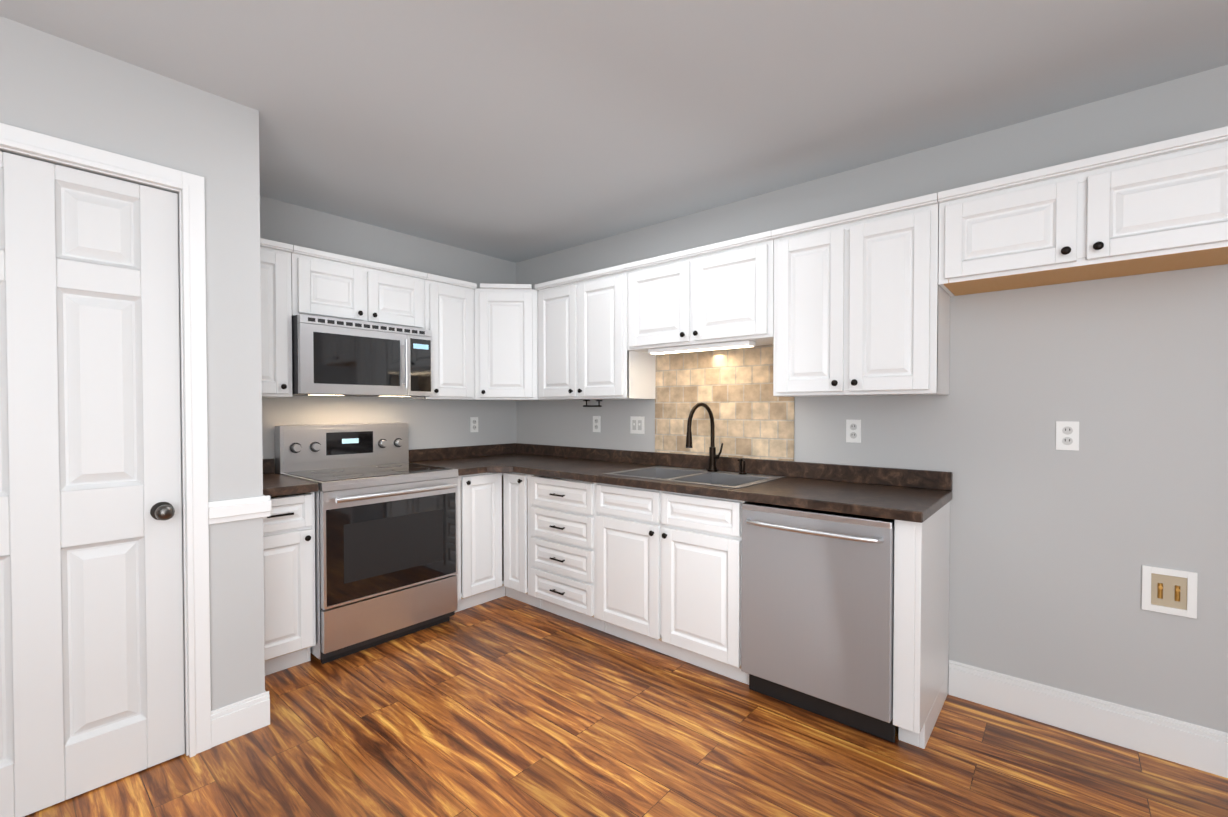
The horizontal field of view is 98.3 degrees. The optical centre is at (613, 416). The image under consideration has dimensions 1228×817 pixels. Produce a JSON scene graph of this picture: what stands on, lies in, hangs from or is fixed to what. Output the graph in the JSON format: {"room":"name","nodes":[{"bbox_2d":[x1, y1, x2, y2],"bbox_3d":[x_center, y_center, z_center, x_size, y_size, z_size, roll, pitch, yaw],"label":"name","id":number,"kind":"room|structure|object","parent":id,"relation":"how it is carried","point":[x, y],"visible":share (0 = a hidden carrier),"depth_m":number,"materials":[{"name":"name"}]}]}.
{"room":"kitchen","nodes":[
{"label":"kitchen","id":0,"kind":"room"},
{"bbox_2d":[0,16,229,755],"bbox_3d":[-2.777,0.040,0.652,0.120,2.480,3.790,1,1,41],"label":"wall","id":1,"kind":"structure","parent":0,"point":[55,86],"depth_m":1.89,"materials":[{"name":"grey paint"}]},
{"bbox_2d":[0,151,184,816],"bbox_3d":[-1.817,0.223,1.667,0.109,2.070,0.730,1,1,41],"label":"door","id":2,"kind":"structure","parent":1,"relation":"in","point":[91,643],"depth_m":1.77,"materials":[{"name":"white paint"}]},
{"bbox_2d":[0,123,210,756],"bbox_3d":[-1.816,0.187,1.666,0.025,2.152,0.878,1,1,41],"label":"door frame","id":3,"kind":"structure","parent":1,"relation":"attached to","point":[189,187],"depth_m":1.96,"materials":[{"name":"white paint"}]},
{"bbox_2d":[211,691,269,747],"bbox_3d":[-1.471,1.189,2.094,0.014,0.135,0.197,1,1,41],"label":"baseboard","id":4,"kind":"structure","parent":1,"relation":"attached to","point":[238,719],"depth_m":2.09,"materials":[{"name":"white paint"}]},
{"bbox_2d":[223,98,264,703],"bbox_3d":[-1.831,0.011,2.415,0.975,2.480,0.120,1,1,41],"label":"wall","id":5,"kind":"structure","parent":0,"point":[241,175],"depth_m":2.10,"materials":[{"name":"grey paint"}]},
{"bbox_2d":[208,495,271,524],"bbox_3d":[-1.589,0.363,2.188,0.354,0.085,0.207,1,1,41],"label":"trim","id":6,"kind":"structure","parent":5,"relation":"attached to","point":[223,511],"depth_m":2.07,"materials":[{"name":"white paint"}]},
{"bbox_2d":[260,196,515,458],"bbox_3d":[-1.567,-0.007,3.565,0.120,2.480,2.210,1,1,41],"label":"wall","id":7,"kind":"structure","parent":0,"point":[438,423],"depth_m":3.55,"materials":[{"name":"grey paint"}]},
{"bbox_2d":[260,238,292,397],"bbox_3d":[-1.918,-0.506,2.782,0.350,0.803,0.332,1,1,41],"label":"upper cabinet","id":8,"kind":"object","parent":7,"relation":"attached to","point":[276,317],"visible":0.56,"depth_m":2.75,"materials":[{"name":"white paint"}]},
{"bbox_2d":[291,245,426,329],"bbox_3d":[-1.559,-0.731,3.198,0.350,0.367,0.768,1,1,41],"label":"upper cabinet","id":9,"kind":"object","parent":7,"relation":"attached to","point":[330,285],"visible":0.92,"depth_m":3.06,"materials":[{"name":"white paint"}]},
{"bbox_2d":[292,314,432,396],"bbox_3d":[-1.524,-0.333,3.174,0.441,0.418,0.762,1,1,41],"label":"microwave","id":10,"kind":"object","parent":9,"relation":"attached to","point":[335,357],"visible":1,"depth_m":3.00,"materials":[{"name":"grey metal"}]},
{"bbox_2d":[403,273,476,399],"bbox_3d":[-1.187,-0.519,3.636,0.350,0.803,0.373,1,1,41],"label":"upper cabinet","id":11,"kind":"object","parent":7,"relation":"attached to","point":[449,312],"visible":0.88,"depth_m":3.54,"materials":[{"name":"white paint"}]},
{"bbox_2d":[470,417,477,431],"bbox_3d":[-1.066,0.060,4.052,0.006,0.115,0.070,1,1,41],"label":"outlet","id":12,"kind":"object","parent":7,"relation":"attached to","point":[473,424],"visible":1,"depth_m":4.05,"materials":[{"name":"white plastic"}]},
{"bbox_2d":[0,0,1227,262],"bbox_3d":[-0.475,-1.242,0.115,6.240,0.100,6.240,1,1,41],"label":"ceiling","id":13,"kind":"structure","parent":0,"point":[516,130],"depth_m":1.95,"materials":[{"name":"grey paint"}]},
{"bbox_2d":[24,587,1227,816],"bbox_3d":[-0.475,1.337,0.156,6.240,0.100,6.240,1,1,41],"label":"floor","id":14,"kind":"structure","parent":0,"point":[504,707],"depth_m":1.98,"materials":[{"name":"brown wood"}]},
{"bbox_2d":[263,492,315,675],"bbox_3d":[-1.808,0.808,2.708,0.642,0.878,0.331,1,1,41],"label":"base cabinet","id":15,"kind":"object","parent":14,"relation":"on","point":[289,582],"visible":0.52,"depth_m":2.56,"materials":[{"name":"white paint"}]},
{"bbox_2d":[263,458,317,496],"bbox_3d":[-1.807,0.304,2.699,0.643,0.125,0.331,1,1,41],"label":"countertop","id":16,"kind":"structure","parent":15,"relation":"on","point":[274,484],"depth_m":2.61,"materials":[{"name":"laminate"}]},
{"bbox_2d":[275,423,457,663],"bbox_3d":[-1.413,0.646,3.095,0.730,1.190,0.764,1,1,41],"label":"electric range","id":17,"kind":"object","parent":14,"relation":"on","point":[386,540],"visible":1,"depth_m":2.92,"materials":[{"name":"silver metal"}]},
{"bbox_2d":[455,472,540,611],"bbox_3d":[-0.789,0.792,3.718,0.876,0.878,0.981,1,1,41],"label":"base cabinet","id":18,"kind":"object","parent":14,"relation":"on","point":[494,535],"visible":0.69,"depth_m":3.41,"materials":[{"name":"white wood"}]},
{"bbox_2d":[409,447,512,475],"bbox_3d":[-1.039,0.292,3.495,0.776,0.125,0.330,1,1,41],"label":"countertop","id":19,"kind":"structure","parent":18,"relation":"on","point":[468,460],"depth_m":3.73,"materials":[{"name":"laminate"}]},
{"bbox_2d":[460,443,952,522],"bbox_3d":[0.146,0.298,3.126,3.056,0.125,0.651,1,1,41],"label":"countertop","id":20,"kind":"structure","parent":18,"relation":"on","point":[915,495],"depth_m":2.61,"materials":[{"name":"laminate"}]},
{"bbox_2d":[604,466,783,488],"bbox_3d":[0.429,0.410,2.910,0.830,0.182,0.530,1,1,41],"label":"double-bowl sink","id":21,"kind":"object","parent":20,"relation":"in","point":[706,477],"visible":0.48,"depth_m":2.98,"materials":[{"name":"silver metal"}]},
{"bbox_2d":[738,458,746,473],"bbox_3d":[0.705,0.273,2.938,0.044,0.091,0.073,1,1,41],"label":"sprayer","id":22,"kind":"object","parent":21,"relation":"on","point":[742,465],"visible":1,"depth_m":2.94,"materials":[{"name":"brown metal"}]},
{"bbox_2d":[686,402,722,471],"bbox_3d":[0.506,0.118,2.969,0.095,0.398,0.298,1,1,41],"label":"gooseneck faucet","id":23,"kind":"object","parent":20,"relation":"on","point":[713,456],"visible":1,"depth_m":3.04,"materials":[{"name":"brown metal"}]},
{"bbox_2d":[531,475,604,631],"bbox_3d":[-0.136,0.797,3.382,0.548,0.878,0.642,1,1,41],"label":"base cabinet","id":24,"kind":"object","parent":14,"relation":"on","point":[563,545],"visible":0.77,"depth_m":3.14,"materials":[{"name":"white paint"}]},
{"bbox_2d":[596,483,748,684],"bbox_3d":[0.421,0.805,2.907,0.911,0.878,0.640,1,1,41],"label":"base cabinet","id":25,"kind":"object","parent":14,"relation":"on","point":[669,573],"visible":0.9,"depth_m":2.65,"materials":[{"name":"white paint"}]},
{"bbox_2d":[741,502,894,742],"bbox_3d":[0.981,0.819,2.387,0.609,0.866,0.686,1,1,41],"label":"stainless steel dishwasher","id":26,"kind":"object","parent":14,"relation":"on","point":[817,613],"visible":0.88,"depth_m":2.15,"materials":[{"name":"grey metal"}]},
{"bbox_2d":[893,502,949,748],"bbox_3d":[1.280,0.816,2.192,0.090,0.878,0.610,1,1,41],"label":"cabinet end panel","id":27,"kind":"object","parent":14,"relation":"on","point":[921,622],"visible":0.88,"depth_m":1.98,"materials":[{"name":"white paint"}]},
{"bbox_2d":[516,65,1227,732],"bbox_3d":[1.470,0.010,2.499,6.120,2.480,0.120,1,1,41],"label":"wall","id":28,"kind":"structure","parent":0,"point":[1052,549],"depth_m":2.14,"materials":[{"name":"grey paint"}]},
{"bbox_2d":[474,283,550,400],"bbox_3d":[-0.770,-0.524,3.927,0.606,0.803,0.606,1,1,41],"label":"upper cabinet","id":29,"kind":"object","parent":28,"relation":"attached to","point":[506,337],"visible":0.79,"depth_m":3.70,"materials":[{"name":"white paint"}]},
{"bbox_2d":[535,264,655,399],"bbox_3d":[-0.147,-0.518,3.563,0.808,0.803,0.350,1,1,41],"label":"upper cabinet","id":30,"kind":"object","parent":28,"relation":"attached to","point":[584,353],"visible":0.96,"depth_m":3.40,"materials":[{"name":"white paint"}]},
{"bbox_2d":[583,400,601,406],"bbox_3d":[-0.147,-0.091,3.608,0.024,0.049,0.175,1,1,41],"label":"towel bar","id":31,"kind":"object","parent":30,"relation":"attached to","point":[598,405],"visible":1,"depth_m":3.61,"materials":[{"name":"black metal"}]},
{"bbox_2d":[593,416,599,431],"bbox_3d":[-0.125,0.052,3.780,0.070,0.115,0.006,1,1,41],"label":"outlet","id":32,"kind":"object","parent":28,"relation":"attached to","point":[596,423],"visible":1,"depth_m":3.78,"materials":[{"name":"white plastic"}]},
{"bbox_2d":[630,416,643,433],"bbox_3d":[0.153,0.056,3.538,0.116,0.115,0.012,1,1,41],"label":"outlet","id":33,"kind":"object","parent":28,"relation":"attached to","point":[636,424],"visible":1,"depth_m":3.54,"materials":[{"name":"white plastic"}]},
{"bbox_2d":[624,231,773,352],"bbox_3d":[0.512,-0.654,2.997,0.922,0.513,0.350,1,1,41],"label":"upper cabinet","id":34,"kind":"object","parent":28,"relation":"attached to","point":[721,292],"visible":0.9,"depth_m":2.84,"materials":[{"name":"white paint"}]},
{"bbox_2d":[648,340,755,354],"bbox_3d":[0.471,-0.382,2.954,0.644,0.027,0.075,1,1,41],"label":"under-cabinet light fixture","id":35,"kind":"object","parent":34,"relation":"attached to","point":[717,346],"visible":1,"depth_m":2.90,"materials":[{"name":"white paint"}]},
{"bbox_2d":[655,345,794,460],"bbox_3d":[0.617,-0.083,3.141,0.918,0.633,0.008,1,1,41],"label":"tile backsplash","id":36,"kind":"structure","parent":28,"relation":"attached to","point":[732,389],"depth_m":3.10,"materials":[{"name":"tile"}]},
{"bbox_2d":[846,420,860,442],"bbox_3d":[1.196,0.072,2.650,0.070,0.115,0.006,1,1,41],"label":"outlet","id":37,"kind":"object","parent":28,"relation":"attached to","point":[853,431],"visible":1,"depth_m":2.65,"materials":[{"name":"white plastic"}]},
{"bbox_2d":[771,193,949,396],"bbox_3d":[1.128,-0.501,2.472,0.696,0.803,0.350,1,1,41],"label":"upper cabinet","id":38,"kind":"object","parent":28,"relation":"attached to","point":[861,302],"visible":0.94,"depth_m":2.32,"materials":[{"name":"white paint"}]},
{"bbox_2d":[1056,421,1078,450],"bbox_3d":[1.813,0.076,2.121,0.070,0.115,0.006,1,1,41],"label":"electrical outlet","id":39,"kind":"object","parent":28,"relation":"attached to","point":[1067,435],"visible":1,"depth_m":2.12,"materials":[{"name":"white plastic"}]},
{"bbox_2d":[938,126,1227,295],"bbox_3d":[1.724,-0.713,1.958,0.871,0.363,0.350,1,1,41],"label":"upper cabinet","id":40,"kind":"object","parent":28,"relation":"attached to","point":[1161,206],"visible":1,"depth_m":1.85,"materials":[{"name":"white paint"}]},
{"bbox_2d":[948,660,1227,777],"bbox_3d":[2.627,1.190,1.439,2.940,0.155,0.014,1,1,41],"label":"baseboard","id":41,"kind":"structure","parent":28,"relation":"attached to","point":[1199,747],"depth_m":2.07,"materials":[{"name":"white paint"}]},
{"bbox_2d":[1142,565,1197,618],"bbox_3d":[2.030,0.639,1.942,0.140,0.165,0.018,1,1,41],"label":"washer outlet box","id":42,"kind":"object","parent":28,"relation":"attached to","point":[1169,591],"visible":1,"depth_m":1.94,"materials":[{"name":"white plastic"}]}
]}

